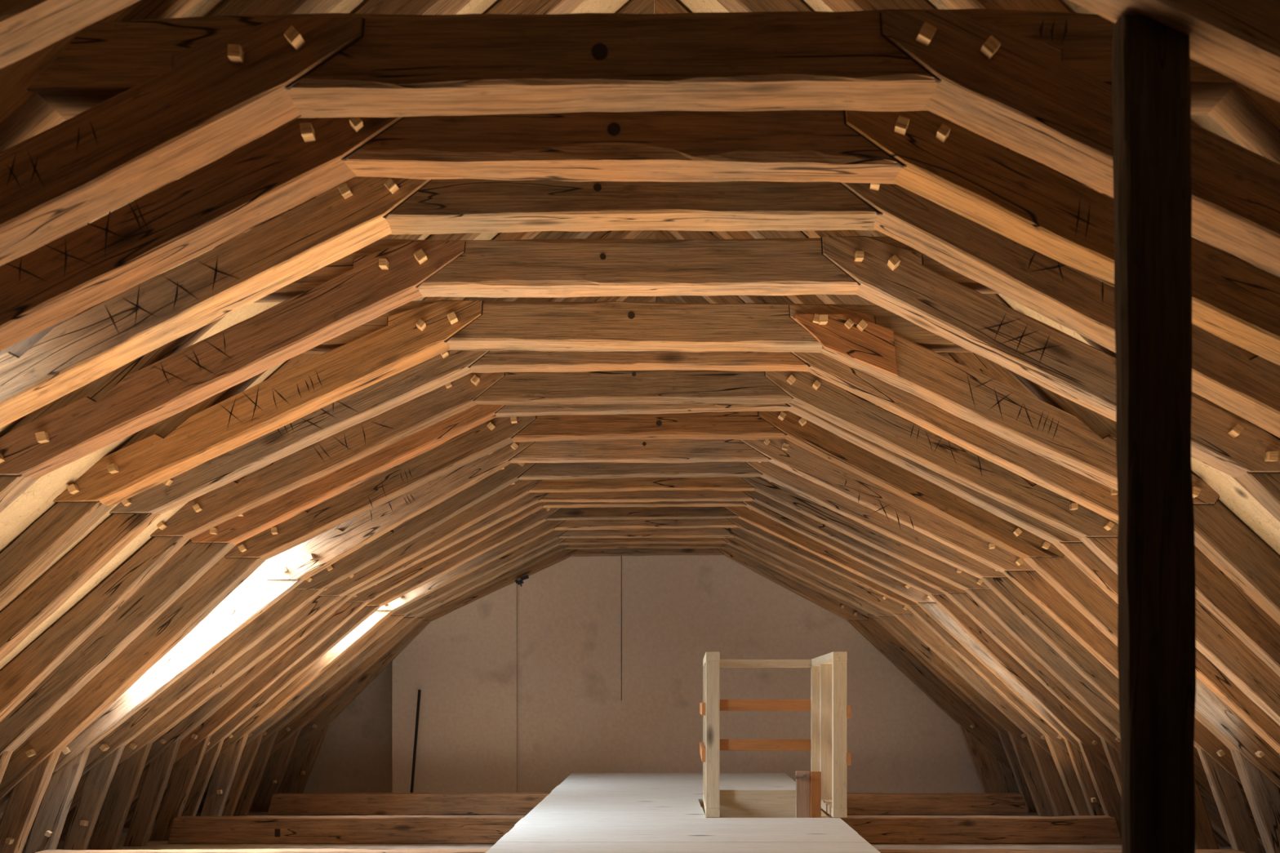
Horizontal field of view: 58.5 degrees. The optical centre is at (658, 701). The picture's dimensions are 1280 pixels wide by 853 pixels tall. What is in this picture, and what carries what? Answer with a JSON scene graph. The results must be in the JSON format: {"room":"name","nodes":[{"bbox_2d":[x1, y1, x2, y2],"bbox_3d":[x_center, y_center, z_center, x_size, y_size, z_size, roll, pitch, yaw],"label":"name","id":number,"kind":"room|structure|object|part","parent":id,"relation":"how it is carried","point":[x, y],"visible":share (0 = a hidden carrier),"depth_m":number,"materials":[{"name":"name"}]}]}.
{"room":"attic","nodes":[
{"label":"attic","id":0,"kind":"room"},
{"bbox_2d":[22,811,1232,852],"bbox_3d":[0.000,1.220,5.900,10.400,0.100,15.000,0,0,0],"label":"floor","id":1,"kind":"structure","parent":0,"point":[151,845],"depth_m":9.27,"materials":[{"name":"brown wood"}]},
{"bbox_2d":[410,689,421,792],"bbox_3d":[-2.704,0.518,12.652,0.040,1.305,0.160,0,0,38],"label":"metal rod","id":2,"kind":"object","parent":1,"relation":"on","point":[419,691],"visible":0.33,"depth_m":12.65,"materials":[{"name":"black metal"}]},
{"bbox_2d":[62,501,1121,840],"bbox_3d":[-0.151,-1.047,9.629,9.857,4.438,0.173,0,0,0],"label":"roof truss","id":3,"kind":"object","parent":1,"relation":"on","point":[192,749],"visible":0.24,"depth_m":9.61,"materials":[{"name":"brown wood"}]},
{"bbox_3d":[-4.036,0.669,9.664,0.179,1.120,0.080,20,0,0],"label":"ashlar post","id":4,"kind":"part","parent":3,"relation":"part of","materials":[{"name":"brown wood"}]},
{"bbox_3d":[3.774,0.698,9.664,0.175,1.061,0.080,-20,0,0],"label":"ashlar post","id":5,"kind":"part","parent":3,"relation":"part of","materials":[{"name":"brown wood"}]},
{"bbox_2d":[123,518,1090,827],"bbox_3d":[-0.151,-1.047,10.620,9.856,4.438,0.183,0,0,0],"label":"roof truss","id":6,"kind":"object","parent":1,"relation":"on","point":[228,760],"visible":0.28,"depth_m":10.60,"materials":[{"name":"brown wood"}]},
{"bbox_3d":[-4.056,0.678,10.657,0.180,1.087,0.086,19,0,0],"label":"ashlar post","id":7,"kind":"part","parent":6,"relation":"part of","materials":[{"name":"brown wood"}]},
{"bbox_3d":[3.840,0.686,10.657,0.175,1.094,0.086,-21,0,0],"label":"ashlar post","id":8,"kind":"part","parent":6,"relation":"part of","materials":[{"name":"brown wood"}]},
{"bbox_2d":[154,527,1073,821],"bbox_3d":[-0.150,-1.047,11.186,9.856,4.437,0.175,0,0,0],"label":"roof truss","id":9,"kind":"object","parent":1,"relation":"on","point":[1055,791],"visible":0.3,"depth_m":11.17,"materials":[{"name":"brown wood"}]},
{"bbox_3d":[-4.113,0.678,11.223,0.165,1.102,0.078,21,0,0],"label":"ashlar post","id":10,"kind":"part","parent":9,"relation":"part of","materials":[{"name":"brown wood"}]},
{"bbox_3d":[3.839,0.693,11.223,0.179,1.064,0.078,-19,0,0],"label":"ashlar post","id":11,"kind":"part","parent":9,"relation":"part of","materials":[{"name":"brown wood"}]},
{"bbox_2d":[124,506,1104,824],"bbox_3d":[-0.151,-1.048,10.163,9.855,4.438,0.166,0,0,0],"label":"roof truss","id":12,"kind":"object","parent":1,"relation":"on","point":[763,522],"visible":0.29,"depth_m":10.15,"materials":[{"name":"brown wood"}]},
{"bbox_3d":[-4.115,0.697,10.199,0.173,1.060,0.070,20,0,0],"label":"ashlar post","id":13,"kind":"part","parent":12,"relation":"part of","materials":[{"name":"brown wood"}]},
{"bbox_3d":[3.837,0.690,10.199,0.179,1.070,0.070,-19,0,0],"label":"ashlar post","id":14,"kind":"part","parent":12,"relation":"part of","materials":[{"name":"brown wood"}]},
{"bbox_2d":[197,543,1036,812],"bbox_3d":[-0.152,-1.047,12.113,9.854,4.439,0.168,0,0,0],"label":"roof truss","id":15,"kind":"object","parent":1,"relation":"on","point":[286,738],"visible":0.19,"depth_m":12.10,"materials":[{"name":"brown wood"}]},
{"bbox_3d":[-4.147,0.671,12.149,0.362,1.192,0.071,21,0,0],"label":"ashlar post","id":16,"kind":"part","parent":15,"relation":"part of","materials":[{"name":"brown wood"}]},
{"bbox_3d":[3.931,0.685,12.149,0.359,1.166,0.071,-21,0,0],"label":"ashlar post","id":17,"kind":"part","parent":15,"relation":"part of","materials":[{"name":"brown wood"}]},
{"bbox_2d":[0,230,1262,852],"bbox_3d":[-0.151,-1.046,7.583,9.858,4.440,0.166,0,0,0],"label":"roof truss","id":18,"kind":"object","parent":1,"relation":"on","point":[282,573],"visible":0.47,"depth_m":7.57,"materials":[{"name":"brown wood"}]},
{"bbox_3d":[-4.026,0.680,7.619,0.186,1.090,0.070,19,0,0],"label":"ashlar post","id":19,"kind":"part","parent":18,"relation":"part of","materials":[{"name":"brown wood"}]},
{"bbox_3d":[3.816,0.681,7.619,0.170,1.089,0.070,-20,0,0],"label":"ashlar post","id":20,"kind":"part","parent":18,"relation":"part of","materials":[{"name":"brown wood"}]},
{"bbox_2d":[0,295,1263,850],"bbox_3d":[-0.150,-1.048,8.153,9.856,4.437,0.166,0,0,0],"label":"roof truss","id":21,"kind":"object","parent":1,"relation":"on","point":[104,757],"visible":0.4,"depth_m":8.14,"materials":[{"name":"brown wood"}]},
{"bbox_3d":[-4.061,0.683,8.189,0.164,1.086,0.070,20,0,0],"label":"ashlar post","id":22,"kind":"part","parent":21,"relation":"part of","materials":[{"name":"brown wood"}]},
{"bbox_3d":[3.795,0.680,8.189,0.172,1.086,0.070,-20,0,0],"label":"ashlar post","id":23,"kind":"part","parent":21,"relation":"part of","materials":[{"name":"brown wood"}]},
{"bbox_2d":[0,0,1279,276],"bbox_3d":[-0.150,-1.047,3.053,9.857,4.438,0.223,0,0,0],"label":"roof truss","id":24,"kind":"object","parent":1,"relation":"on","point":[148,96],"visible":0.91,"depth_m":3.00,"materials":[{"name":"brown wood"}]},
{"bbox_2d":[0,0,1279,365],"bbox_3d":[-0.151,-1.048,3.490,9.854,4.439,0.201,0,0,0],"label":"roof truss","id":25,"kind":"object","parent":1,"relation":"on","point":[1012,194],"visible":0.63,"depth_m":3.45,"materials":[{"name":"brown wood"}]},
{"bbox_2d":[0,0,1279,521],"bbox_3d":[-0.150,-1.046,4.475,9.857,4.439,0.190,0,0,0],"label":"roof truss","id":26,"kind":"object","parent":1,"relation":"on","point":[383,276],"visible":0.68,"depth_m":4.44,"materials":[{"name":"brown wood"}]},
{"bbox_2d":[0,0,1279,437],"bbox_3d":[-0.150,-1.048,3.945,9.855,4.437,0.210,0,0,0],"label":"roof truss","id":27,"kind":"object","parent":1,"relation":"on","point":[38,370],"visible":0.52,"depth_m":3.90,"materials":[{"name":"brown wood"}]},
{"bbox_2d":[0,0,1279,625],"bbox_3d":[-0.151,-1.047,5.176,9.854,4.437,0.218,0,0,0],"label":"roof truss","id":28,"kind":"object","parent":1,"relation":"on","point":[875,341],"visible":0.67,"depth_m":5.15,"materials":[{"name":"brown wood"}]},
{"bbox_3d":[0.859,-1.643,5.125,0.529,0.188,0.019,23,0,0],"label":"repair plate","id":29,"kind":"part","parent":28,"relation":"part of","materials":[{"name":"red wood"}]},
{"bbox_2d":[0,230,1279,725],"bbox_3d":[-0.150,-1.046,6.176,9.856,4.440,0.174,0,0,0],"label":"roof truss","id":30,"kind":"object","parent":1,"relation":"on","point":[851,412],"visible":0.47,"depth_m":6.15,"materials":[{"name":"brown wood"}]},
{"bbox_2d":[0,230,1279,852],"bbox_3d":[-0.151,-1.046,7.060,9.855,4.440,0.191,0,0,0],"label":"roof truss","id":31,"kind":"object","parent":1,"relation":"on","point":[28,774],"visible":0.6,"depth_m":7.03,"materials":[{"name":"brown wood"}]},
{"bbox_3d":[-3.964,0.680,7.093,0.166,1.103,0.099,21,0,0],"label":"ashlar post","id":32,"kind":"part","parent":31,"relation":"part of","materials":[{"name":"brown wood"}]},
{"bbox_3d":[3.784,0.675,7.093,0.167,1.097,0.099,-19,0,0],"label":"ashlar post","id":33,"kind":"part","parent":31,"relation":"part of","materials":[{"name":"brown wood"}]},
{"bbox_2d":[0,230,1279,677],"bbox_3d":[-0.151,-1.047,5.635,9.856,4.438,0.170,0,0,0],"label":"roof truss","id":34,"kind":"object","parent":1,"relation":"on","point":[1215,590],"visible":0.35,"depth_m":5.61,"materials":[{"name":"brown wood"}]},
{"bbox_2d":[0,231,1279,784],"bbox_3d":[-0.150,-1.047,6.541,9.858,4.439,0.176,0,0,0],"label":"roof truss","id":35,"kind":"object","parent":1,"relation":"on","point":[202,551],"visible":0.29,"depth_m":6.52,"materials":[{"name":"brown wood"}]},
{"bbox_3d":[-3.977,0.671,6.576,0.184,1.121,0.083,21,0,0],"label":"ashlar post","id":36,"kind":"part","parent":35,"relation":"part of","materials":[{"name":"brown wood"}]},
{"bbox_2d":[0,0,1279,102],"bbox_3d":[-0.151,-1.046,2.435,9.856,4.439,0.190,0,0,0],"label":"roof truss","id":37,"kind":"object","parent":1,"relation":"on","point":[1239,40],"visible":0.89,"depth_m":2.43,"materials":[{"name":"brown wood"}]},
{"bbox_2d":[204,537,1075,816],"bbox_3d":[-0.151,-1.047,11.669,9.856,4.439,0.177,0,0,0],"label":"roof truss","id":38,"kind":"object","parent":1,"relation":"on","point":[1019,740],"visible":0.28,"depth_m":11.65,"materials":[{"name":"brown wood"}]},
{"bbox_3d":[-4.232,0.675,11.705,0.358,1.174,0.082,20,0,0],"label":"ashlar post","id":39,"kind":"part","parent":38,"relation":"part of","materials":[{"name":"brown wood"}]},
{"bbox_3d":[3.907,0.685,11.705,0.364,1.146,0.082,-20,0,0],"label":"ashlar post","id":40,"kind":"part","parent":38,"relation":"part of","materials":[{"name":"brown wood"}]},
{"bbox_2d":[35,848,1245,852],"bbox_3d":[-0.113,1.064,7.365,7.853,0.220,0.150,0,0,0],"label":"tie beam","id":41,"kind":"structure","parent":1,"relation":"on","point":[193,851],"depth_m":7.35,"materials":[{"name":"brown wood"}]},
{"bbox_2d":[167,815,1121,844],"bbox_3d":[-0.115,1.060,9.474,7.858,0.226,0.172,0,0,0],"label":"tie beam","id":42,"kind":"structure","parent":1,"relation":"on","point":[267,829],"depth_m":9.39,"materials":[{"name":"brown wood"}]},
{"bbox_2d":[57,490,1231,846],"bbox_3d":[-0.151,-1.047,9.235,9.855,4.439,0.175,0,0,0],"label":"roof truss","id":43,"kind":"object","parent":1,"relation":"on","point":[162,756],"visible":0.34,"depth_m":9.22,"materials":[{"name":"brown wood"}]},
{"bbox_3d":[-4.099,0.680,9.272,0.171,1.079,0.077,19,0,0],"label":"ashlar post","id":44,"kind":"part","parent":43,"relation":"part of","materials":[{"name":"brown wood"}]},
{"bbox_3d":[3.810,0.674,9.272,0.164,1.097,0.077,-20,0,0],"label":"ashlar post","id":45,"kind":"part","parent":43,"relation":"part of","materials":[{"name":"brown wood"}]},
{"bbox_2d":[26,295,1266,852],"bbox_3d":[-0.151,-1.047,8.700,9.854,4.438,0.180,0,0,0],"label":"roof truss","id":46,"kind":"object","parent":1,"relation":"on","point":[124,784],"visible":0.38,"depth_m":8.68,"materials":[{"name":"brown wood"}]},
{"bbox_3d":[-4.106,0.684,8.736,0.182,1.078,0.084,19,0,0],"label":"ashlar post","id":47,"kind":"part","parent":46,"relation":"part of","materials":[{"name":"brown wood"}]},
{"bbox_2d":[276,548,1018,793],"bbox_3d":[-0.152,-1.047,12.543,9.854,4.439,0.187,0,0,0],"label":"roof truss","id":48,"kind":"object","parent":1,"relation":"on","point":[984,747],"visible":0.31,"depth_m":12.52,"materials":[{"name":"brown wood"}]},
{"bbox_3d":[-3.984,0.653,12.579,0.360,1.229,0.090,21,0,0],"label":"ashlar post","id":49,"kind":"part","parent":48,"relation":"part of","materials":[{"name":"brown wood"}]},
{"bbox_2d":[515,575,528,586],"bbox_3d":[-1.494,-1.319,12.460,0.153,0.123,0.040,0,0,0],"label":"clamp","id":50,"kind":"object","parent":48,"relation":"attached to","point":[518,582],"visible":1,"depth_m":12.45,"materials":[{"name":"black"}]},
{"bbox_3d":[3.640,0.654,12.579,0.357,1.224,0.090,-20,0,0],"label":"ashlar post","id":51,"kind":"part","parent":48,"relation":"part of","materials":[{"name":"brown wood"}]},
{"bbox_2d":[267,792,1028,815],"bbox_3d":[-0.114,1.061,11.875,7.857,0.230,0.170,0,0,0],"label":"tie beam","id":52,"kind":"structure","parent":1,"relation":"on","point":[356,803],"depth_m":11.79,"materials":[{"name":"brown wood"}]},
{"bbox_2d":[485,773,880,852],"bbox_3d":[0.212,0.864,8.977,2.338,0.169,7.052,0,0,0],"label":"wooden platform","id":53,"kind":"object","parent":52,"relation":"on","point":[586,812],"visible":0.85,"depth_m":7.25,"materials":[{"name":"white wood"}]},
{"bbox_2d":[699,651,850,817],"bbox_3d":[0.806,0.400,8.394,0.999,1.473,1.432,0,0,1],"label":"guard","id":54,"kind":"object","parent":53,"relation":"on","point":[827,704],"visible":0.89,"depth_m":8.39,"materials":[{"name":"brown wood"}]},
{"bbox_3d":[0.319,0.364,8.405,0.025,0.085,1.390,0,0,1],"label":"rail","id":55,"kind":"part","parent":54,"relation":"part of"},
{"bbox_3d":[0.319,0.050,8.405,0.025,0.085,1.390,0,0,1],"label":"rail","id":56,"kind":"part","parent":54,"relation":"part of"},
{"bbox_3d":[0.379,-0.306,8.379,0.094,0.060,1.380,0,0,1],"label":"plate","id":57,"kind":"part","parent":54,"relation":"part of","materials":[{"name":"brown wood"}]},
{"bbox_3d":[0.379,0.747,8.379,0.094,0.060,1.380,0,0,1],"label":"plate","id":58,"kind":"part","parent":54,"relation":"part of","materials":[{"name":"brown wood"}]},
{"bbox_3d":[0.822,0.342,9.072,0.947,0.090,0.025,0,0,1],"label":"rail","id":59,"kind":"part","parent":54,"relation":"part of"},
{"bbox_3d":[0.822,0.027,9.072,0.947,0.090,0.025,0,0,1],"label":"rail","id":60,"kind":"part","parent":54,"relation":"part of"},
{"bbox_3d":[0.822,-0.302,9.033,0.759,0.062,0.050,0,0,1],"label":"rail","id":61,"kind":"part","parent":54,"relation":"part of","materials":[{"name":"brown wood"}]},
{"bbox_3d":[1.232,-0.306,8.358,0.094,0.060,1.380,0,0,1],"label":"plate","id":62,"kind":"part","parent":54,"relation":"part of","materials":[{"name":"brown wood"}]},
{"bbox_3d":[1.232,0.747,8.358,0.094,0.060,1.380,0,0,1],"label":"plate","id":63,"kind":"part","parent":54,"relation":"part of","materials":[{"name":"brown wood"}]},
{"bbox_3d":[1.292,0.385,8.371,0.025,0.085,1.410,0,0,1],"label":"rail","id":64,"kind":"part","parent":54,"relation":"part of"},
{"bbox_3d":[1.292,0.070,8.371,0.025,0.085,1.410,0,0,1],"label":"rail","id":65,"kind":"part","parent":54,"relation":"part of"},
{"bbox_2d":[795,771,821,817],"bbox_3d":[1.041,0.829,7.990,0.178,0.683,0.060,0,0,0],"label":"gate post","id":66,"kind":"object","parent":53,"relation":"on","point":[808,784],"visible":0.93,"depth_m":7.99,"materials":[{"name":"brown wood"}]},
{"bbox_2d":[1111,13,1195,852],"bbox_3d":[1.079,-0.155,2.480,0.173,2.655,0.060,0,0,0],"label":"post","id":67,"kind":"object","parent":1,"relation":"on","point":[1151,86],"visible":1,"depth_m":2.45,"materials":[{"name":"black wood"}]},
{"bbox_2d":[0,0,1279,848],"bbox_3d":[-0.078,-1.014,5.900,10.104,4.656,15.000,0,0,0],"label":"ceiling","id":68,"kind":"structure","parent":0,"point":[38,498],"depth_m":5.06,"materials":[{"name":"brown wood"}]},
{"bbox_2d":[302,555,1020,793],"bbox_3d":[0.000,-1.330,13.082,10.400,5.000,0.635,0,0,0],"label":"wall","id":69,"kind":"structure","parent":0,"point":[591,664],"depth_m":12.82,"materials":[{"name":"paint"}]}
]}

